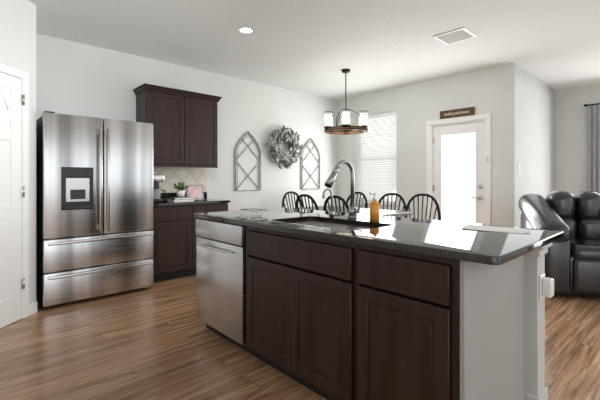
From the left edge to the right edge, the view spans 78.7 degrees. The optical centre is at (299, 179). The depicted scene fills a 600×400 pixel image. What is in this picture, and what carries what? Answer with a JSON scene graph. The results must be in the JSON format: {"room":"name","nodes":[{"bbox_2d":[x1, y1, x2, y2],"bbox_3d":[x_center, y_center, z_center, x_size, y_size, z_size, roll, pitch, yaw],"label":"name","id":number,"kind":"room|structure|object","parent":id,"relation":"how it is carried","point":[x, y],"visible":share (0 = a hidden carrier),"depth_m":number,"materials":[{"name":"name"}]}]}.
{"room":"kitchen","nodes":[
{"label":"kitchen","id":0,"kind":"room"},
{"bbox_2d":[0,0,35,326],"bbox_3d":[-2.837,-0.190,1.217,3.500,2.740,4.174,0,0,-43],"label":"wall","id":1,"kind":"structure","parent":0,"point":[17,34],"depth_m":3.20,"materials":[{"name":"paint"}]},
{"bbox_2d":[0,63,28,327],"bbox_3d":[-2.388,0.128,2.698,0.700,2.105,0.654,0,0,-43],"label":"door","id":2,"kind":"structure","parent":1,"relation":"attached to","point":[14,196],"depth_m":3.03,"materials":[{"name":"white wood"}]},
{"bbox_2d":[29,302,36,315],"bbox_3d":[1.639,1.133,1.701,10.442,0.095,9.260,0,0,-43],"label":"baseboard","id":3,"kind":"structure","parent":1,"relation":"attached to","point":[32,308],"depth_m":3.21,"materials":[{"name":"white wood"}]},
{"bbox_2d":[36,33,336,210],"bbox_3d":[-1.068,-0.190,5.608,5.070,2.740,0.150,0,0,-43],"label":"wall","id":4,"kind":"structure","parent":0,"point":[76,78],"depth_m":5.49,"materials":[{"name":"paint"}]},
{"bbox_2d":[133,83,221,167],"bbox_3d":[-1.571,-0.647,4.765,1.035,0.965,0.392,0,0,-43],"label":"upper cabinet","id":5,"kind":"object","parent":4,"relation":"attached to","point":[185,128],"visible":0.85,"depth_m":4.62,"materials":[{"name":"brown wood"}]},
{"bbox_2d":[153,166,206,192],"bbox_3d":[-1.723,-0.013,4.891,1.045,0.365,0.008,0,0,-43],"label":"backsplash","id":6,"kind":"structure","parent":4,"relation":"attached to","point":[188,175],"depth_m":4.98,"materials":[{"name":"beige tile"}]},
{"bbox_2d":[235,131,260,190],"bbox_3d":[-0.808,-0.300,5.725,0.494,0.934,0.021,0,0,-43],"label":"decor","id":7,"kind":"object","parent":4,"relation":"attached to","point":[242,139],"visible":0.98,"depth_m":5.71,"materials":[{"name":"white wood"}]},
{"bbox_2d":[266,125,303,168],"bbox_3d":[-0.246,-0.548,6.132,0.778,0.744,0.195,0,0,-43],"label":"wreath","id":8,"kind":"object","parent":4,"relation":"attached to","point":[290,156],"visible":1,"depth_m":6.09,"materials":[{"name":"grey plant"}]},
{"bbox_2d":[301,138,319,188],"bbox_3d":[0.195,-0.300,6.658,0.494,0.934,0.021,0,0,-43],"label":"decor","id":9,"kind":"object","parent":4,"relation":"attached to","point":[318,167],"visible":0.96,"depth_m":6.65,"materials":[{"name":"white wood"}]},
{"bbox_2d":[0,275,599,399],"bbox_3d":[1.589,1.230,1.654,10.880,0.100,9.560,0,0,-43],"label":"floor","id":10,"kind":"structure","parent":0,"point":[158,341],"depth_m":2.48,"materials":[{"name":"brown wood"}]},
{"bbox_2d":[36,111,152,306],"bbox_3d":[-2.182,0.280,3.868,0.980,1.800,0.842,0,0,-43],"label":"fridge","id":11,"kind":"object","parent":10,"relation":"on","point":[94,207],"visible":1,"depth_m":3.54,"materials":[{"name":"grey metal"}]},
{"bbox_2d":[152,192,229,282],"bbox_3d":[-1.508,0.675,4.660,1.045,1.010,0.637,0,0,-43],"label":"base cabinet","id":12,"kind":"object","parent":10,"relation":"on","point":[174,240],"visible":0.54,"depth_m":4.32,"materials":[{"name":"black wood"}]},
{"bbox_2d":[153,174,165,202],"bbox_3d":[-1.737,0.100,4.393,0.166,0.330,0.220,0,0,-43],"label":"coffee maker","id":13,"kind":"object","parent":12,"relation":"on","point":[157,178],"visible":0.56,"depth_m":4.34,"materials":[{"name":"silver plastic"}]},
{"bbox_2d":[167,197,193,201],"bbox_3d":[-1.466,0.238,4.501,0.260,0.052,0.190,0,0,-43],"label":"books","id":14,"kind":"object","parent":12,"relation":"on","point":[180,199],"visible":0.94,"depth_m":4.43,"materials":[{"name":"beige paper"}]},
{"bbox_2d":[174,182,188,196],"bbox_3d":[-1.468,0.116,4.523,0.189,0.191,0.138,0,0,-43],"label":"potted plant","id":15,"kind":"object","parent":14,"relation":"on","point":[181,191],"visible":1,"depth_m":4.47,"materials":[{"name":"white"}]},
{"bbox_2d":[186,185,203,200],"bbox_3d":[-1.367,0.163,4.726,0.083,0.202,0.250,0,0,39],"label":"photo frame","id":16,"kind":"object","parent":12,"relation":"on","point":[195,192],"visible":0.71,"depth_m":4.71,"materials":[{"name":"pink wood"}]},
{"bbox_2d":[282,191,302,207],"bbox_3d":[0.017,0.684,5.858,0.501,0.997,0.526,0,0,-43],"label":"chair","id":17,"kind":"object","parent":10,"relation":"on","point":[284,197],"visible":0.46,"depth_m":5.98,"materials":[{"name":"black paint"}]},
{"bbox_2d":[295,194,318,209],"bbox_3d":[0.240,0.684,5.001,0.526,0.997,0.501,0,0,-43],"label":"chair","id":18,"kind":"object","parent":10,"relation":"on","point":[313,201],"visible":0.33,"depth_m":4.83,"materials":[{"name":"black paint"}]},
{"bbox_2d":[323,195,348,212],"bbox_3d":[0.601,0.684,4.613,0.526,0.997,0.501,0,0,-43],"label":"chair","id":19,"kind":"object","parent":10,"relation":"on","point":[335,197],"visible":0.29,"depth_m":4.43,"materials":[{"name":"black paint"}]},
{"bbox_2d":[344,192,367,207],"bbox_3d":[0.746,0.684,5.690,0.526,0.997,0.501,0,0,-43],"label":"chair","id":20,"kind":"object","parent":10,"relation":"on","point":[364,197],"visible":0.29,"depth_m":5.78,"materials":[{"name":"black paint"}]},
{"bbox_2d":[298,205,413,216],"bbox_3d":[0.684,0.797,5.140,0.800,0.765,1.560,0,0,-43],"label":"dining table","id":21,"kind":"object","parent":10,"relation":"on","point":[385,212],"visible":0.12,"depth_m":4.82,"materials":[{"name":"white wood"}]},
{"bbox_2d":[193,215,551,399],"bbox_3d":[0.219,0.736,2.372,0.966,0.889,2.178,0,0,-43],"label":"kitchen island","id":22,"kind":"object","parent":10,"relation":"on","point":[337,306],"depth_m":1.74,"materials":[{"name":"black wood"}]},
{"bbox_2d":[193,207,563,266],"bbox_3d":[0.257,0.276,2.375,0.950,0.029,2.230,0,0,-43],"label":"island countertop","id":23,"kind":"structure","parent":22,"relation":"on","point":[497,249],"depth_m":1.79,"materials":[{"name":"black stone"}]},
{"bbox_2d":[240,208,267,220],"bbox_3d":[-0.304,0.227,2.421,0.104,0.067,0.164,0,0,-43],"label":"wire dish rack","id":24,"kind":"object","parent":23,"relation":"on","point":[252,218],"visible":1,"depth_m":2.40,"materials":[{"name":"silver metal"}]},
{"bbox_2d":[322,188,334,215],"bbox_3d":[0.204,0.160,2.647,0.118,0.202,0.040,0,0,-43],"label":"tap","id":25,"kind":"object","parent":23,"relation":"on","point":[331,213],"visible":1,"depth_m":2.66,"materials":[{"name":"silver metal"}]},
{"bbox_2d":[285,219,376,230],"bbox_3d":[0.182,0.379,2.272,0.416,0.201,0.736,0,0,-43],"label":"sink","id":26,"kind":"object","parent":23,"relation":"in","point":[320,222],"depth_m":2.40,"materials":[{"name":"metal"}]},
{"bbox_2d":[324,160,362,217],"bbox_3d":[0.288,0.062,2.425,0.300,0.399,0.104,0,0,-43],"label":"gooseneck faucet","id":27,"kind":"object","parent":23,"relation":"on","point":[353,210],"visible":1,"depth_m":2.49,"materials":[{"name":"silver metal"}]},
{"bbox_2d":[370,192,378,220],"bbox_3d":[0.478,0.171,2.369,0.076,0.182,0.062,0,0,-43],"label":"soap bottle","id":28,"kind":"object","parent":23,"relation":"on","point":[374,209],"visible":1,"depth_m":2.35,"materials":[{"name":"orange plastic"}]},
{"bbox_2d":[459,224,530,233],"bbox_3d":[1.029,0.258,1.935,0.321,0.007,0.236,0,0,32],"label":"paper sheets","id":29,"kind":"object","parent":23,"relation":"on","point":[499,229],"visible":1,"depth_m":1.91,"materials":[{"name":"white paper"}]},
{"bbox_2d":[539,273,553,299],"bbox_3d":[1.244,0.540,1.842,0.080,0.120,0.050,0,0,-43],"label":"electrical outlet cover","id":30,"kind":"object","parent":22,"relation":"attached to","point":[546,286],"visible":1,"depth_m":1.82,"materials":[{"name":"white plastic"}]},
{"bbox_2d":[378,193,407,217],"bbox_3d":[1.205,0.684,5.105,0.501,0.997,0.526,0,0,33],"label":"chair","id":31,"kind":"object","parent":10,"relation":"on","point":[399,196],"visible":0.25,"depth_m":5.27,"materials":[{"name":"black paint"}]},
{"bbox_2d":[404,193,440,220],"bbox_3d":[1.582,0.684,4.845,0.501,0.997,0.526,0,0,29],"label":"chair","id":32,"kind":"object","parent":10,"relation":"on","point":[437,209],"visible":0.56,"depth_m":5.01,"materials":[{"name":"black paint"}]},
{"bbox_2d":[518,191,599,296],"bbox_3d":[3.316,0.655,3.872,1.600,1.050,0.981,0,0,17],"label":"sofa","id":33,"kind":"object","parent":10,"relation":"on","point":[572,261],"visible":0.77,"depth_m":3.73,"materials":[{"name":"black leather"}]},
{"bbox_2d":[28,0,599,99],"bbox_3d":[1.187,-1.610,3.225,9.330,0.100,6.710,0,0,-43],"label":"ceiling","id":34,"kind":"structure","parent":0,"point":[314,47],"depth_m":4.01,"materials":[{"name":"paint"}]},
{"bbox_2d":[238,27,254,33],"bbox_3d":[-0.561,-1.557,3.806,0.176,0.006,0.176,0,0,-43],"label":"recessed light","id":35,"kind":"object","parent":34,"relation":"in","point":[246,30],"visible":1,"depth_m":3.81,"materials":[{"name":"white"}]},
{"bbox_2d":[324,69,367,134],"bbox_3d":[0.650,-1.119,5.191,0.650,0.882,0.676,0,0,-43],"label":"pendant chandelier","id":36,"kind":"object","parent":34,"relation":"hanging from","point":[345,128],"visible":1,"depth_m":5.06,"materials":[{"name":"black paint"}]},
{"bbox_2d":[433,27,476,44],"bbox_3d":[1.681,-1.551,3.965,0.340,0.018,0.340,0,0,-43],"label":"ceiling vent","id":37,"kind":"object","parent":34,"relation":"in","point":[456,35],"visible":1,"depth_m":3.94,"materials":[{"name":"white metal"}]},
{"bbox_2d":[337,63,513,226],"bbox_3d":[1.850,-0.190,6.081,0.152,2.740,3.130,0,0,-43],"label":"wall","id":38,"kind":"structure","parent":0,"point":[416,107],"depth_m":5.79,"materials":[{"name":"paint"}]},
{"bbox_2d":[355,114,397,204],"bbox_3d":[1.387,-0.378,6.565,0.170,1.605,0.910,0,0,-43],"label":"window","id":39,"kind":"structure","parent":38,"relation":"in","point":[385,203],"depth_m":6.60,"materials":[{"name":"white"}]},
{"bbox_2d":[357,111,396,202],"bbox_3d":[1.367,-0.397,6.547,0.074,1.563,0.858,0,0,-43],"label":"window blinds","id":40,"kind":"object","parent":39,"relation":"attached to","point":[368,179],"visible":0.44,"depth_m":6.52,"materials":[{"name":"white plastic"}]},
{"bbox_2d":[440,107,474,118],"bbox_3d":[2.325,-0.991,5.430,0.032,0.118,0.510,0,0,-43],"label":"sign","id":41,"kind":"object","parent":38,"relation":"attached to","point":[471,110],"visible":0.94,"depth_m":5.41,"materials":[{"name":"brown wood"}]},
{"bbox_2d":[426,113,490,224],"bbox_3d":[2.381,0.125,5.489,0.180,2.110,0.960,0,0,-43],"label":"door frame","id":42,"kind":"structure","parent":38,"relation":"attached to","point":[458,170],"depth_m":5.46,"materials":[{"name":"white wood"}]},
{"bbox_2d":[514,63,555,226],"bbox_3d":[3.656,-0.190,5.725,2.310,2.740,0.150,0,0,-43],"label":"wall","id":43,"kind":"structure","parent":0,"point":[534,128],"depth_m":5.43,"materials":[{"name":"paint"}]},
{"bbox_2d":[556,84,599,194],"bbox_3d":[6.585,-0.190,4.160,0.150,2.740,6.130,0,0,-43],"label":"wall","id":44,"kind":"structure","parent":0,"point":[571,144],"depth_m":6.17,"materials":[{"name":"paint"}]},
{"bbox_2d":[584,103,599,193],"bbox_3d":[5.684,-0.047,4.934,0.112,2.394,2.968,0,0,-43],"label":"curtain","id":45,"kind":"object","parent":44,"relation":"attached to","point":[594,148],"visible":0.71,"depth_m":5.90,"materials":[{"name":"grey fabric"}]}
]}

